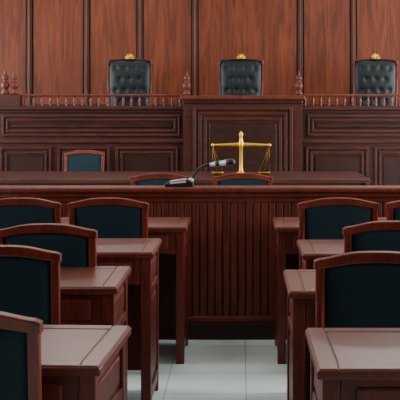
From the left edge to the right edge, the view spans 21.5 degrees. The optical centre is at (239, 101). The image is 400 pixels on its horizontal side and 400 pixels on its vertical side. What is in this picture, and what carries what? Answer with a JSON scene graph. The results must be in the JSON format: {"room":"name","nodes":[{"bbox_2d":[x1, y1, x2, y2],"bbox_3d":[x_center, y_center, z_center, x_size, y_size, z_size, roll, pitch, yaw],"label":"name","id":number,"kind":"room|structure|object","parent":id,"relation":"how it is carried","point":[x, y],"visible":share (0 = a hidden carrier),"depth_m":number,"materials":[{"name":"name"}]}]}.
{"room":"courtroom","nodes":[
{"label":"courtroom","id":0,"kind":"room"},
{"bbox_2d":[0,0,399,105],"bbox_3d":[0.000,-0.420,14.018,10.000,3.700,0.165,0,0,0],"label":"wall","id":1,"kind":"structure","parent":0,"point":[52,46],"depth_m":13.97,"materials":[{"name":"brown wood"}]},
{"bbox_2d":[128,340,286,399],"bbox_3d":[0.000,1.480,5.500,10.200,0.100,17.200,0,0,0],"label":"floor","id":2,"kind":"structure","parent":0,"point":[211,369],"depth_m":5.55,"materials":[{"name":"tile"}]},
{"bbox_2d":[0,311,42,399],"bbox_3d":[-0.691,0.965,2.754,0.424,0.930,0.482,0,0,0],"label":"wooden chair","id":3,"kind":"object","parent":2,"relation":"on","point":[20,336],"visible":1,"depth_m":2.54,"materials":[{"name":"brown wood"}]},
{"bbox_2d":[0,245,61,324],"bbox_3d":[-0.845,0.965,3.884,0.424,0.930,0.482,0,0,-2],"label":"wooden chair","id":4,"kind":"object","parent":2,"relation":"on","point":[29,276],"visible":0.35,"depth_m":3.67,"materials":[{"name":"brown wood"}]},
{"bbox_2d":[0,197,61,228],"bbox_3d":[-1.145,0.965,5.704,0.424,0.930,0.482,0,0,0],"label":"wooden chair","id":5,"kind":"object","parent":2,"relation":"on","point":[16,211],"visible":0.24,"depth_m":5.48,"materials":[{"name":"brown wood"}]},
{"bbox_2d":[0,223,97,266],"bbox_3d":[-0.799,0.965,4.534,0.424,0.930,0.482,0,0,0],"label":"wooden chair","id":6,"kind":"object","parent":2,"relation":"on","point":[77,245],"visible":0.23,"depth_m":4.31,"materials":[{"name":"brown wood"}]},
{"bbox_2d":[64,150,104,170],"bbox_3d":[-1.620,0.965,10.741,0.424,0.930,0.482,0,0,0],"label":"wooden chair","id":7,"kind":"object","parent":2,"relation":"on","point":[77,160],"visible":0.35,"depth_m":10.93,"materials":[{"name":"brown wood"}]},
{"bbox_2d":[41,325,130,399],"bbox_3d":[-0.919,1.055,2.985,1.150,0.750,0.500,0,0,3],"label":"desk","id":8,"kind":"object","parent":2,"relation":"on","point":[79,362],"visible":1,"depth_m":2.88,"materials":[{"name":"brown wood"}]},
{"bbox_2d":[60,266,130,399],"bbox_3d":[-1.025,1.055,4.110,1.150,0.750,0.500,0,0,0],"label":"desk","id":9,"kind":"object","parent":2,"relation":"on","point":[98,295],"visible":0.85,"depth_m":3.88,"materials":[{"name":"brown wood"}]},
{"bbox_2d":[67,197,148,237],"bbox_3d":[-0.689,0.965,5.704,0.424,0.930,0.482,0,0,0],"label":"wooden chair","id":10,"kind":"object","parent":2,"relation":"on","point":[112,217],"visible":0.24,"depth_m":5.48,"materials":[{"name":"brown wood"}]},
{"bbox_2d":[61,217,190,363],"bbox_3d":[-0.865,1.055,5.960,1.150,0.750,0.500,0,0,0],"label":"desk","id":11,"kind":"object","parent":2,"relation":"on","point":[173,231],"visible":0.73,"depth_m":5.91,"materials":[{"name":"brown wood"}]},
{"bbox_2d":[97,238,161,399],"bbox_3d":[-0.965,1.055,5.000,1.150,0.750,0.500,0,0,0],"label":"desk","id":12,"kind":"object","parent":2,"relation":"on","point":[141,254],"visible":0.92,"depth_m":4.82,"materials":[{"name":"brown wood"}]},
{"bbox_2d":[130,173,190,184],"bbox_3d":[-0.560,0.965,7.614,0.424,0.930,0.482,0,0,0],"label":"wooden chair","id":13,"kind":"object","parent":2,"relation":"on","point":[150,178],"visible":0.16,"depth_m":7.38,"materials":[{"name":"brown wood"}]},
{"bbox_2d":[0,171,369,184],"bbox_3d":[-1.025,1.055,9.775,4.350,0.750,1.050,0,0,0],"label":"table","id":14,"kind":"object","parent":2,"relation":"on","point":[6,177],"visible":0.02,"depth_m":9.46,"materials":[{"name":"brown wood"}]},
{"bbox_2d":[211,131,270,174],"bbox_3d":[0.010,0.474,9.750,0.562,0.410,0.160,0,0,0],"label":"scale","id":15,"kind":"object","parent":14,"relation":"on","point":[240,144],"visible":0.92,"depth_m":9.74,"materials":[{"name":"gold metal"}]},
{"bbox_2d":[0,70,399,184],"bbox_3d":[0.000,0.542,11.610,9.200,1.775,0.980,0,0,0],"label":"bench","id":16,"kind":"object","parent":2,"relation":"on","point":[365,140],"visible":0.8,"depth_m":11.28,"materials":[{"name":"brown wood"}]},
{"bbox_2d":[0,185,399,339],"bbox_3d":[0.008,0.971,6.372,8.416,0.918,0.175,0,0,0],"label":"wooden partition","id":17,"kind":"object","parent":2,"relation":"on","point":[231,231],"visible":0.27,"depth_m":6.33,"materials":[{"name":"brown wood"}]},
{"bbox_2d":[165,159,234,186],"bbox_3d":[-0.241,0.427,6.370,0.427,0.168,0.093,0,0,0],"label":"gooseneck microphone","id":18,"kind":"object","parent":17,"relation":"on","point":[185,182],"visible":1,"depth_m":6.35,"materials":[{"name":"black plastic"}]},
{"bbox_2d":[213,173,272,184],"bbox_3d":[0.020,0.965,7.614,0.424,0.930,0.482,0,0,0],"label":"wooden chair","id":19,"kind":"object","parent":2,"relation":"on","point":[232,178],"visible":0.18,"depth_m":7.39,"materials":[{"name":"brown wood"}]},
{"bbox_2d":[283,270,315,399],"bbox_3d":[0.750,1.055,4.020,1.150,0.750,0.500,0,0,0],"label":"desk","id":20,"kind":"object","parent":2,"relation":"on","point":[300,284],"visible":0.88,"depth_m":3.79,"materials":[{"name":"brown wood"}]},
{"bbox_2d":[297,240,343,269],"bbox_3d":[0.855,1.055,4.950,1.150,0.750,0.500,0,0,0],"label":"desk","id":21,"kind":"object","parent":2,"relation":"on","point":[310,250],"visible":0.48,"depth_m":4.88,"materials":[{"name":"brown wood"}]},
{"bbox_2d":[272,217,385,363],"bbox_3d":[0.765,1.055,5.960,1.150,0.750,0.500,0,0,0],"label":"desk","id":22,"kind":"object","parent":2,"relation":"on","point":[286,228],"visible":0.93,"depth_m":5.73,"materials":[{"name":"brown wood"}]},
{"bbox_2d":[298,197,378,269],"bbox_3d":[0.515,0.965,5.704,0.424,0.930,0.482,0,0,0],"label":"wooden chair","id":23,"kind":"object","parent":2,"relation":"on","point":[322,218],"visible":0.34,"depth_m":5.48,"materials":[{"name":"brown wood"}]},
{"bbox_2d":[305,328,399,399],"bbox_3d":[0.771,1.055,2.920,1.150,0.750,0.500,0,0,0],"label":"desk","id":24,"kind":"object","parent":2,"relation":"on","point":[346,363],"visible":1,"depth_m":2.77,"materials":[{"name":"brown wood"}]},
{"bbox_2d":[307,251,399,399],"bbox_3d":[0.460,0.965,3.734,0.424,0.930,0.482,0,0,0],"label":"wooden chair","id":25,"kind":"object","parent":2,"relation":"on","point":[357,289],"visible":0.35,"depth_m":3.52,"materials":[{"name":"brown wood"}]},
{"bbox_2d":[342,221,399,252],"bbox_3d":[0.645,0.965,4.634,0.424,0.930,0.482,0,0,0],"label":"wooden chair","id":26,"kind":"object","parent":2,"relation":"on","point":[374,235],"visible":0.27,"depth_m":4.41,"materials":[{"name":"brown wood"}]},
{"bbox_2d":[385,200,399,220],"bbox_3d":[0.975,0.965,5.704,0.424,0.930,0.482,0,0,0],"label":"wooden chair","id":27,"kind":"object","parent":2,"relation":"on","point":[393,208],"visible":0.14,"depth_m":5.48,"materials":[{"name":"brown wood"}]},
{"bbox_3d":[0.000,1.230,13.025,9.200,0.400,1.810,0,0,0],"label":"platform","id":28,"kind":"object","parent":2,"relation":"on","visible":0},
{"bbox_2d":[107,53,152,105],"bbox_3d":[-1.360,0.215,12.752,0.670,1.630,0.565,0,0,0],"label":"armchair","id":29,"kind":"object","parent":28,"relation":"on","point":[129,74],"visible":0.53,"depth_m":12.92,"materials":[{"name":"leather"}]},
{"bbox_2d":[218,54,263,94],"bbox_3d":[0.012,0.215,12.752,0.670,1.630,0.565,0,0,0],"label":"armchair","id":30,"kind":"object","parent":28,"relation":"on","point":[239,75],"visible":0.42,"depth_m":12.92,"materials":[{"name":"leather"}]},
{"bbox_2d":[352,53,398,105],"bbox_3d":[1.670,0.215,12.752,0.670,1.630,0.565,0,0,0],"label":"armchair","id":31,"kind":"object","parent":28,"relation":"on","point":[375,74],"visible":0.56,"depth_m":12.92,"materials":[{"name":"leather"}]}
]}

